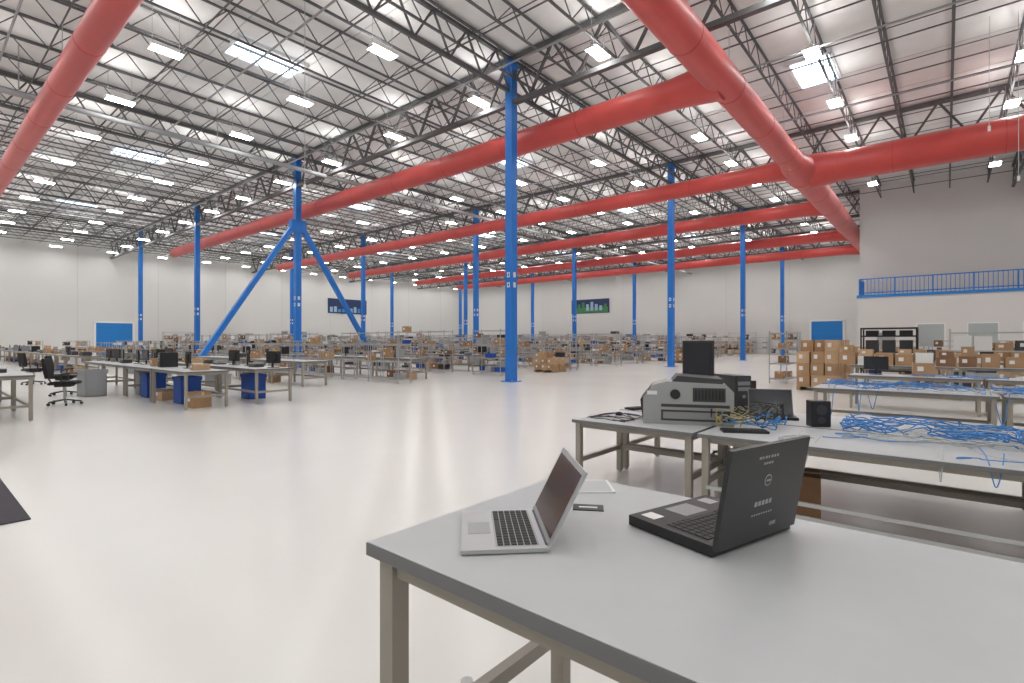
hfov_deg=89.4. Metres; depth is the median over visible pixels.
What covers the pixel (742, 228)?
steel column
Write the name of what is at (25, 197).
lights
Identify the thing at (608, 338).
storage rack
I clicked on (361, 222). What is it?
lights
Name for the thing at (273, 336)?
storage rack
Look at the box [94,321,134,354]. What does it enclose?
door
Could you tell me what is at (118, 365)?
workbench
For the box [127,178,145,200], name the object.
lights
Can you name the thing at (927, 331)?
window
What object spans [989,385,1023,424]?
cable bundle
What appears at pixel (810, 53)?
lights
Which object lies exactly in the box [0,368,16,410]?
workbench
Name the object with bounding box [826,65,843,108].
lights
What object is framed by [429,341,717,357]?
workbench
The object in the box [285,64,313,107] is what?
lights
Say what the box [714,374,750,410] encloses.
desktop computer
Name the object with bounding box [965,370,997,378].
switch
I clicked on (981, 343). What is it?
storage rack
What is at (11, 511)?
floor mat
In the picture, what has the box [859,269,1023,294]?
railing
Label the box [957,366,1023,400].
workbench
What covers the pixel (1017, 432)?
cable bundle
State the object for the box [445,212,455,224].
lights
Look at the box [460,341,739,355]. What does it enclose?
workbench
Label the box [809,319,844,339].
door
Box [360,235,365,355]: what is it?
steel column
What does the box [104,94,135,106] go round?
lights
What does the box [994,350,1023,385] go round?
cardboard boxes
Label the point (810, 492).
cardboard box
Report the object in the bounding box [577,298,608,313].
banner
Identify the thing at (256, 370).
workbench
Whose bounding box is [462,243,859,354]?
wall
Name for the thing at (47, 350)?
workbench
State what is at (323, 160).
lights
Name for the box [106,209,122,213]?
lights
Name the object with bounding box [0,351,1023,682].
floor
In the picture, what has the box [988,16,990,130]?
cord
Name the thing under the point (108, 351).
computer monitor
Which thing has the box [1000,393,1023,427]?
workbench
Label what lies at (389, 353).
workbench
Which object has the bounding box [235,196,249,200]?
lights
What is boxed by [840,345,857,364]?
cardboard box
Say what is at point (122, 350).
computer monitor
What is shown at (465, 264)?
steel column
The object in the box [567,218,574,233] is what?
lights
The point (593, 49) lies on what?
lights
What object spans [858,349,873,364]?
cardboard box
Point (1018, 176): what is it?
cord
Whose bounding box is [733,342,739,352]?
wooden pallet
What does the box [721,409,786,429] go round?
cable bundle
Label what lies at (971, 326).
window
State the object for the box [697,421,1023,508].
workbench
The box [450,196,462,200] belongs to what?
lights
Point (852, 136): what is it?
lights
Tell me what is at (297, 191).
steel column
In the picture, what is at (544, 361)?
cardboard boxes
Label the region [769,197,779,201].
lights
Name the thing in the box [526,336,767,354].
wire shelving
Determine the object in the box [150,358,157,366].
cardboard box
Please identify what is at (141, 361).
workbench
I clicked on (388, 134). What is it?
lights
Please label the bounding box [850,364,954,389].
workbench
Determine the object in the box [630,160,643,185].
lights
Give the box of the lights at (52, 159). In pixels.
[51,134,75,165]
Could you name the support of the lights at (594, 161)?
hanging from the ceiling
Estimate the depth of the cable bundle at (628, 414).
5.74 m
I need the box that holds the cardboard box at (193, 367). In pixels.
[190,364,209,370]
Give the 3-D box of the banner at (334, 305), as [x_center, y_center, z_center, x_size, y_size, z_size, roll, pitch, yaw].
[-26.139,-5.550,82.308,0.100,2.300,6.900,0,0,40]
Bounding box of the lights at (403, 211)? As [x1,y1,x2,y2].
[398,210,412,233]
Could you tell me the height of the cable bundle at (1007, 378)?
0.080 m
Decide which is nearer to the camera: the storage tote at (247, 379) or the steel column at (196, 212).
the storage tote at (247, 379)
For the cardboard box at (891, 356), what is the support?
on the workbench at (856, 366)
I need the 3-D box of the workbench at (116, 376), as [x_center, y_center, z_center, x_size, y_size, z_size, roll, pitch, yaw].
[-13.876,1.150,17.844,2.400,0.900,1.000,0,0,40]
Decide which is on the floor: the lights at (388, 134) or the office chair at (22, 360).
the office chair at (22, 360)
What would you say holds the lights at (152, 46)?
hanging from the ceiling
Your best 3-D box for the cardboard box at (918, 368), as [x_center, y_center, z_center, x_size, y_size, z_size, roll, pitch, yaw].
[9.527,0.648,11.976,0.404,0.303,0.353,0,0,34]
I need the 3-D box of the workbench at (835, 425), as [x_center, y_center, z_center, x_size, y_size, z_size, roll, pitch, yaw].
[3.659,1.225,5.232,2.400,0.750,1.040,0,0,40]
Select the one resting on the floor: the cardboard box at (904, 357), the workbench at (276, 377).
the workbench at (276, 377)
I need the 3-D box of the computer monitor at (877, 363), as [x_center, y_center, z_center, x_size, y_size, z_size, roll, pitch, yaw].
[8.839,0.580,12.556,0.500,0.440,0.200,0,0,45]
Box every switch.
[934,421,1000,435]
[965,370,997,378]
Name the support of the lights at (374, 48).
hanging from the ceiling
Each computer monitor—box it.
[106,349,111,360]
[111,349,120,361]
[121,349,123,358]
[133,350,141,363]
[142,350,148,363]
[153,350,156,357]
[185,351,190,368]
[229,350,239,364]
[244,350,249,365]
[266,351,280,367]
[682,341,713,375]
[864,356,888,374]
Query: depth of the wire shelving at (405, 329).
28.69 m
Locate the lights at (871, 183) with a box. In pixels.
[867,180,877,185]
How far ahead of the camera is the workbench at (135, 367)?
14.48 m
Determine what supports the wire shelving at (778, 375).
on the floor
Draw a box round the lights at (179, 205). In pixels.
[178,205,191,223]
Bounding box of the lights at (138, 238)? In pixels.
[137,225,149,240]
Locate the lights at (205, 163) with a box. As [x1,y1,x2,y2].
[186,139,208,165]
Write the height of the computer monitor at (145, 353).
0.440 m
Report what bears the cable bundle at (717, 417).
on the workbench at (921, 456)
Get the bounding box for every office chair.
[17,353,45,384]
[41,358,82,405]
[44,356,76,396]
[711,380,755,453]
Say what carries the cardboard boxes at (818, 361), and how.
on the floor
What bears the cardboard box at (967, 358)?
on the workbench at (1001, 369)
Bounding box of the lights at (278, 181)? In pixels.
[273,179,291,184]
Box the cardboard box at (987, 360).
[981,354,999,367]
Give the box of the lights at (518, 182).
[517,180,526,185]
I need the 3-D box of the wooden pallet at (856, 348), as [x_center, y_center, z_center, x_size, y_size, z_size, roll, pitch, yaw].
[22.573,0.966,34.058,1.202,1.268,1.200,0,0,40]
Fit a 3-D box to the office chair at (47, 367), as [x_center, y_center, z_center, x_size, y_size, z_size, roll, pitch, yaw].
[-11.341,1.012,13.093,0.761,1.176,0.717,0,0,-27]
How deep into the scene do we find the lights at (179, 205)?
42.75 m
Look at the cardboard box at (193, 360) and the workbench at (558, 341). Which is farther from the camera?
the workbench at (558, 341)
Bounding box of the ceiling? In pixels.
[0,0,1023,282]
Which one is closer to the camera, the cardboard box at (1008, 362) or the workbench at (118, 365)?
the cardboard box at (1008, 362)
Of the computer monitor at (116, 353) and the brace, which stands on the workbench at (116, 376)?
the computer monitor at (116, 353)
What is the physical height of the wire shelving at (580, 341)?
2.305 m
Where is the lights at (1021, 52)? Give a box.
[1015,47,1023,62]
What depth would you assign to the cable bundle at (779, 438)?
3.81 m
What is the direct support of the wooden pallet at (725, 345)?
on the floor
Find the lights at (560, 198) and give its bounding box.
[556,178,568,200]
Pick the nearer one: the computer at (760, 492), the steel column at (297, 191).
the computer at (760, 492)
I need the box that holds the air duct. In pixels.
[0,0,1023,289]
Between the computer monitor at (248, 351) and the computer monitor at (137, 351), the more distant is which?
the computer monitor at (137, 351)
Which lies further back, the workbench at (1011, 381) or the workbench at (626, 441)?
the workbench at (1011, 381)
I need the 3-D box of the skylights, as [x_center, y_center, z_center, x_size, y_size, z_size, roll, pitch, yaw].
[-6.735,-11.300,37.634,51.920,0.140,63.820,0,0,40]
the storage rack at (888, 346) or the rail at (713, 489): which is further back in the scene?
the storage rack at (888, 346)
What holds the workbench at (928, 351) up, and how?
on the floor
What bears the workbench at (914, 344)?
on the floor
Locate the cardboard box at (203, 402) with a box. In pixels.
[188,390,211,408]
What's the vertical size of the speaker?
0.260 m
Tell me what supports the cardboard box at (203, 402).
on the floor
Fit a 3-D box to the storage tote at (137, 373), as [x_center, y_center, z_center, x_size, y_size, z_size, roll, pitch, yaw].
[-11.099,1.255,15.710,0.589,0.690,0.506,0,0,44]
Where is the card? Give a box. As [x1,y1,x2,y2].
[573,504,603,511]
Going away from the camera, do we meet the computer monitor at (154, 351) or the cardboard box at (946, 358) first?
the cardboard box at (946, 358)
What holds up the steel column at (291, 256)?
on the floor
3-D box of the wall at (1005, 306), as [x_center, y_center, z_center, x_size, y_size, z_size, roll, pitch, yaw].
[35.955,-0.800,27.875,28.750,4.800,3.070,0,0,40]
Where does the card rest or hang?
on the workbench at (807, 602)
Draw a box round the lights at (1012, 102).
[1003,97,1021,109]
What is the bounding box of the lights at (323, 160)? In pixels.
[321,135,340,165]
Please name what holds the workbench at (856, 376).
on the floor
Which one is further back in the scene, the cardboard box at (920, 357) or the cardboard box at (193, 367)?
the cardboard box at (920, 357)
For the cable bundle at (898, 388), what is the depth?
7.88 m
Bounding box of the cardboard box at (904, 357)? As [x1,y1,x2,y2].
[895,349,913,365]
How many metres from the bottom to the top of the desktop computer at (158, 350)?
0.400 m
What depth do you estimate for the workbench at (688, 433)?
5.47 m
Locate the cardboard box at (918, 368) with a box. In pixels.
[912,363,934,376]
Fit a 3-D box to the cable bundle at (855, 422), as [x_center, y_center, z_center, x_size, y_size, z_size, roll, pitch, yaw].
[3.748,0.773,4.622,1.311,0.144,0.711,0,0,40]
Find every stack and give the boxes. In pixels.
[0,367,6,372]
[120,359,131,362]
[203,360,213,363]
[213,360,226,364]
[248,362,263,366]
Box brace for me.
[198,219,374,362]
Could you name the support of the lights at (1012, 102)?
hanging from the ceiling
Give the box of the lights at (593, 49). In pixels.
[584,6,610,61]
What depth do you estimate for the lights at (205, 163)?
28.42 m
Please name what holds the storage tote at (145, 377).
on the floor
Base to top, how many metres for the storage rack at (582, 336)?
2.800 m
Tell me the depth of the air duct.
23.41 m
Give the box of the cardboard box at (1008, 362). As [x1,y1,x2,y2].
[1004,357,1023,368]
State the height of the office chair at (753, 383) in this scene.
1.050 m
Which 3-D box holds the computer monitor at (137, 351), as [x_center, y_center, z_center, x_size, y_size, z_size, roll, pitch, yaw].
[-11.852,0.480,16.368,0.200,0.440,0.500,0,0,-42]
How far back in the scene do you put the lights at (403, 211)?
46.24 m
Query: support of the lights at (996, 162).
hanging from the ceiling
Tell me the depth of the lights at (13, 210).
42.75 m
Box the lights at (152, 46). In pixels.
[147,17,184,60]
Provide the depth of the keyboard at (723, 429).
4.80 m
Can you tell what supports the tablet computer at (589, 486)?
on the workbench at (807, 602)
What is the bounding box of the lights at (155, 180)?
[153,179,173,184]
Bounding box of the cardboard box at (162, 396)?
[156,388,172,400]
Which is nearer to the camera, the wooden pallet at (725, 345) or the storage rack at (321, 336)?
the wooden pallet at (725, 345)
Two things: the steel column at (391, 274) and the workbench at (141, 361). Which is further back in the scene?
the steel column at (391, 274)
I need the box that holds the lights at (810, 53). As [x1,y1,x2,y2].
[801,18,822,62]
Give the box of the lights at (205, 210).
[204,209,219,213]
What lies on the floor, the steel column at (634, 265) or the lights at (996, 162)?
the steel column at (634, 265)
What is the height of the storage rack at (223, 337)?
2.800 m
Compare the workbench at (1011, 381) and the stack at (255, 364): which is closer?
the workbench at (1011, 381)
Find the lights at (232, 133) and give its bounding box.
[228,105,253,140]
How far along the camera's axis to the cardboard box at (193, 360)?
16.85 m
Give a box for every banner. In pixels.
[328,298,366,314]
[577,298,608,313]
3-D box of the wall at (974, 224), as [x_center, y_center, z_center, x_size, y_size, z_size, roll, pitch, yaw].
[44.919,-4.900,38.675,28.900,13.000,25.000,0,0,40]
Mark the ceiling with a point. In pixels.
(859, 17)
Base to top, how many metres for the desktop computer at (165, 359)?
0.400 m
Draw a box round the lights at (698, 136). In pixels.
[691,106,707,141]
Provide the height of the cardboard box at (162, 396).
0.303 m
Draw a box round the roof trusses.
[0,0,1023,288]
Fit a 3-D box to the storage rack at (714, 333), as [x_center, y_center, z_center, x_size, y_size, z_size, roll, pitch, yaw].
[25.715,0.200,69.540,3.250,2.800,0.610,0,0,40]
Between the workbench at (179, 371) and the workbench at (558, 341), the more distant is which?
the workbench at (558, 341)
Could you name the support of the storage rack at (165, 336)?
on the floor
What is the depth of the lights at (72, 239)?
49.67 m
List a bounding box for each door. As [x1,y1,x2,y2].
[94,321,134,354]
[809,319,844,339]
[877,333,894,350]
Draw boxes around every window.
[916,323,945,347]
[967,322,999,347]
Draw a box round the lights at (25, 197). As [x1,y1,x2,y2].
[19,196,38,200]
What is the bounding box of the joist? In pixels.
[0,0,1023,286]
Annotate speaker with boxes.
[806,400,830,426]
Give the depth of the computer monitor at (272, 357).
13.84 m
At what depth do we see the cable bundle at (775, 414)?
5.29 m
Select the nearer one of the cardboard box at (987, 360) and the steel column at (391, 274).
the cardboard box at (987, 360)
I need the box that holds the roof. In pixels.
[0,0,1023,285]
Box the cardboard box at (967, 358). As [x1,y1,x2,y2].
[959,347,976,366]
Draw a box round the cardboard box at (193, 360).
[191,358,206,362]
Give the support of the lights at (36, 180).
hanging from the ceiling
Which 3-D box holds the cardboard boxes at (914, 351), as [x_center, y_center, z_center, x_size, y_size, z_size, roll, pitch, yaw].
[16.535,0.966,20.327,1.202,1.268,1.200,0,0,40]
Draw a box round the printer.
[640,373,733,426]
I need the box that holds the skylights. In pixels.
[52,33,842,265]
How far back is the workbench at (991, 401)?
8.40 m
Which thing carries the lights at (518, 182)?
hanging from the ceiling
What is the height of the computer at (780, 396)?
0.303 m
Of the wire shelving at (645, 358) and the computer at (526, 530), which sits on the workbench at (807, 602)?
the computer at (526, 530)
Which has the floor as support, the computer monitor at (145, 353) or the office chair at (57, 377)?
the office chair at (57, 377)
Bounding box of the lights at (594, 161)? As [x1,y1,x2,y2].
[590,159,605,166]
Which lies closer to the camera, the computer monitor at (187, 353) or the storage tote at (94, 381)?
the computer monitor at (187, 353)
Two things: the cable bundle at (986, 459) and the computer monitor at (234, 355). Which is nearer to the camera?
the cable bundle at (986, 459)
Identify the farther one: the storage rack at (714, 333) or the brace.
the storage rack at (714, 333)
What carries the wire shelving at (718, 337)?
on the floor
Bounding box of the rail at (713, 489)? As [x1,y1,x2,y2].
[706,485,1023,562]
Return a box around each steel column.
[137,230,143,356]
[194,204,200,356]
[290,251,292,340]
[293,158,302,367]
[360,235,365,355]
[390,265,393,337]
[459,274,461,340]
[464,253,467,340]
[473,209,479,360]
[501,58,521,381]
[531,266,533,345]
[572,237,576,356]
[633,254,635,352]
[665,163,677,366]
[740,210,746,359]
[780,236,783,355]
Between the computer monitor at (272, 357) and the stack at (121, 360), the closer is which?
the computer monitor at (272, 357)
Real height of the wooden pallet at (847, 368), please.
1.648 m
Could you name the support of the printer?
on the workbench at (688, 433)
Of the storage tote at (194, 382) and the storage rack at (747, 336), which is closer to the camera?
the storage tote at (194, 382)
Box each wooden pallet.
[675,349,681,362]
[715,342,727,352]
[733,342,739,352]
[844,340,851,384]
[855,347,865,355]
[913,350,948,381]
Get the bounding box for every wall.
[0,229,458,356]
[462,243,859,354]
[857,287,1023,352]
[860,164,1023,294]
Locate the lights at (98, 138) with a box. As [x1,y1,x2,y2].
[73,131,100,140]
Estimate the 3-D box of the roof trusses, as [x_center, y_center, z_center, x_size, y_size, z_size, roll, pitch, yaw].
[-0.449,-10.375,37.581,96.976,1.920,84.899,0,0,40]
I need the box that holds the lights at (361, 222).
[356,207,368,223]
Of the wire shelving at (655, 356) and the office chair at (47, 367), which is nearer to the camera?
the office chair at (47, 367)
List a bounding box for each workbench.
[0,341,99,372]
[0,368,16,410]
[0,371,34,420]
[53,341,327,386]
[83,361,135,388]
[101,362,149,395]
[122,341,427,380]
[123,365,185,402]
[139,360,171,382]
[151,367,229,410]
[166,362,215,389]
[188,363,250,397]
[208,341,517,371]
[217,365,292,403]
[251,341,578,368]
[325,340,643,363]
[366,477,1023,682]
[388,341,666,360]
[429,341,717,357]
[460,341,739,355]
[572,410,724,497]
[619,405,744,468]
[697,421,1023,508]
[739,413,1023,511]
[811,384,999,425]
[848,373,982,416]
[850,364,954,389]
[858,340,1014,374]
[864,350,1003,385]
[874,340,1012,353]
[880,342,975,353]
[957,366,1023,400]
[984,378,1023,412]
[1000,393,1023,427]
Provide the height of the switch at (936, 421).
0.065 m
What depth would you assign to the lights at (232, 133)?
24.69 m
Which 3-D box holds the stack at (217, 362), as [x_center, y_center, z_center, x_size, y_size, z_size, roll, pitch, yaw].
[-8.986,0.642,15.894,0.348,0.115,0.271,0,0,40]
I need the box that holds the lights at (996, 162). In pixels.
[989,160,1001,166]
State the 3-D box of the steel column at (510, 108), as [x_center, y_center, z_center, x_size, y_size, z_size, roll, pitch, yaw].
[-0.032,-4.800,20.653,0.600,12.800,0.600,0,0,40]
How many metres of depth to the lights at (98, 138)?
24.69 m
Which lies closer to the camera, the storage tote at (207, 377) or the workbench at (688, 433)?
the workbench at (688, 433)
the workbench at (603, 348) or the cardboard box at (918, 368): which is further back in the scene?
the workbench at (603, 348)
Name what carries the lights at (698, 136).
hanging from the ceiling
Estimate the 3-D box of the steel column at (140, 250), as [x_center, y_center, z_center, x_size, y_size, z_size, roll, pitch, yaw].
[-37.339,-4.800,51.956,0.600,12.800,0.600,0,0,40]
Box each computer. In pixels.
[151,349,164,357]
[158,352,177,366]
[461,448,587,554]
[546,480,615,492]
[629,435,809,557]
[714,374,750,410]
[748,388,798,420]
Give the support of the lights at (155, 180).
hanging from the ceiling
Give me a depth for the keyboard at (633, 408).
6.44 m
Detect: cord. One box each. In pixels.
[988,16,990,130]
[1017,11,1019,180]
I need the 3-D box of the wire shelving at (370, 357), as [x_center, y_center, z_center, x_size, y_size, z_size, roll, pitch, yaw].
[-21.484,0.715,34.214,45.488,1.770,0.644,0,0,40]
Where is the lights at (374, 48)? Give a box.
[366,17,397,60]
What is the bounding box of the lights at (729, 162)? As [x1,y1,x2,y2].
[724,136,737,166]
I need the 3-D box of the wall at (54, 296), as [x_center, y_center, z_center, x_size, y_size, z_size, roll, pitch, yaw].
[-37.712,-4.800,68.848,0.312,13.200,85.000,0,0,40]
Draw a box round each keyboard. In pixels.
[624,406,641,410]
[720,427,769,433]
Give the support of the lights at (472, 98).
hanging from the ceiling
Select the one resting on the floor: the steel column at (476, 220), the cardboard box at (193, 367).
the steel column at (476, 220)
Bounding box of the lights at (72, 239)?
[60,230,87,240]
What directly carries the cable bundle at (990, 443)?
on the workbench at (921, 456)
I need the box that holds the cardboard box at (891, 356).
[875,353,894,364]
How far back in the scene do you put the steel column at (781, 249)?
54.73 m
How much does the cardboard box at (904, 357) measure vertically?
0.476 m
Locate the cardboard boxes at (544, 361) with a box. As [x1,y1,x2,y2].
[534,352,565,372]
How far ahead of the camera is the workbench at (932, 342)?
29.65 m
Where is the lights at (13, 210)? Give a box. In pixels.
[0,206,25,232]
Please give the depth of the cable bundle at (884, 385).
8.59 m
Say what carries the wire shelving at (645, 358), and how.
on the floor
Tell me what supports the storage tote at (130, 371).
on the floor
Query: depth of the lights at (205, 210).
39.13 m
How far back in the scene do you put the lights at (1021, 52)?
17.79 m
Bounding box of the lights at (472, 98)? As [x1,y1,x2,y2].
[466,81,488,107]
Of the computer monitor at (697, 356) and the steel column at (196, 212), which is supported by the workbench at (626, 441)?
the computer monitor at (697, 356)
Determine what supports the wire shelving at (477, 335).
on the floor
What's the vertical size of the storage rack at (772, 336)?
2.800 m
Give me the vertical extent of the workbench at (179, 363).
0.900 m
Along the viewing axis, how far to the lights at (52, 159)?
28.35 m
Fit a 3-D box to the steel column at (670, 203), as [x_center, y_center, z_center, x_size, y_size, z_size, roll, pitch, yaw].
[10.059,-4.800,32.679,0.600,12.800,0.600,0,0,40]
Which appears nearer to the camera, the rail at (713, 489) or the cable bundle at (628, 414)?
the rail at (713, 489)
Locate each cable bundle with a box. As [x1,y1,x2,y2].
[587,412,641,421]
[711,400,783,427]
[715,406,772,426]
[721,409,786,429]
[778,430,1023,481]
[822,379,985,413]
[823,433,1023,487]
[839,413,1023,448]
[841,427,1023,451]
[897,385,1023,396]
[911,373,1009,379]
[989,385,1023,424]
[1013,427,1023,444]
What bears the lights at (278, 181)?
hanging from the roof trusses
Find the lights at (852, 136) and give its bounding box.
[844,111,862,145]
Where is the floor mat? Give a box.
[0,478,30,524]
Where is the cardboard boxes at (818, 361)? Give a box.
[796,340,843,389]
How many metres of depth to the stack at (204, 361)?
16.25 m
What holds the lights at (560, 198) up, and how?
hanging from the ceiling
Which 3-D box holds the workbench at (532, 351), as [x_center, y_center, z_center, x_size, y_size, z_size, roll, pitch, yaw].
[-12.832,0.761,44.447,43.200,1.678,1.000,0,0,40]
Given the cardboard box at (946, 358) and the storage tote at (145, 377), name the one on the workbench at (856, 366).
the cardboard box at (946, 358)
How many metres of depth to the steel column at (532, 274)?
76.32 m
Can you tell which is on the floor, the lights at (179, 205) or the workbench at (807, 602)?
the workbench at (807, 602)
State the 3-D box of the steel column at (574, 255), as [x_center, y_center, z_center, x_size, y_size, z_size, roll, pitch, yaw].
[6.666,-4.800,55.238,0.600,12.800,0.600,0,0,40]
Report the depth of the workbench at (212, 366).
15.08 m
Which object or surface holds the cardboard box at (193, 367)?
on the workbench at (179, 371)
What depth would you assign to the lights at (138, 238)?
49.88 m
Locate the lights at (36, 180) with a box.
[33,160,54,184]
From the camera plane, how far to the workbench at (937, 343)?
22.94 m
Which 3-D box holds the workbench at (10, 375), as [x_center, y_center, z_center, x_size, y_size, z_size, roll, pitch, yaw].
[-10.808,1.135,10.766,2.400,0.930,1.000,0,0,40]
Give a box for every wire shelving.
[101,338,410,383]
[167,326,504,375]
[227,333,576,370]
[280,331,621,366]
[335,334,666,363]
[377,334,701,359]
[444,336,739,356]
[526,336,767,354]
[769,331,797,383]
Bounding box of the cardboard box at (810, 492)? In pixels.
[796,468,820,518]
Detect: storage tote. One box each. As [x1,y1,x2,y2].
[75,369,107,396]
[128,369,142,373]
[134,371,149,394]
[140,372,166,397]
[172,375,201,403]
[205,373,231,384]
[240,373,266,398]
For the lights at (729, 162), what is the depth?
28.42 m
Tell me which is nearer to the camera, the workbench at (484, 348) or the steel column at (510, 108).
the steel column at (510, 108)
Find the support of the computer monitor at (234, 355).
on the workbench at (212, 366)
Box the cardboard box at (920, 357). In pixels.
[916,353,933,362]
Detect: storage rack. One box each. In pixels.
[162,331,192,350]
[222,333,245,351]
[272,335,289,345]
[316,334,334,343]
[577,335,589,340]
[596,334,614,350]
[619,333,639,345]
[690,332,715,346]
[728,332,756,353]
[770,331,800,353]
[860,327,918,372]
[949,329,1023,388]
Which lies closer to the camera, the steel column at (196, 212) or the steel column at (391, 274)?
the steel column at (196, 212)
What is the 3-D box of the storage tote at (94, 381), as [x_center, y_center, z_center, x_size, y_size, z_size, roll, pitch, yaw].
[-12.330,1.210,15.176,0.582,0.780,0.572,0,0,29]
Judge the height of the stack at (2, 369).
0.115 m
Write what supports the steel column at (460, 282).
on the floor
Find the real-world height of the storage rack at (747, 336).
2.800 m
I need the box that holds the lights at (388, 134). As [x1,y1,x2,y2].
[383,105,405,140]
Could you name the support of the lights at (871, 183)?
hanging from the ceiling
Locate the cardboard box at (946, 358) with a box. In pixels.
[936,351,955,366]
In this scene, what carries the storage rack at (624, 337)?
on the floor
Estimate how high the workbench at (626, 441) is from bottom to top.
0.750 m
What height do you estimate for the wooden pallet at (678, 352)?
1.028 m

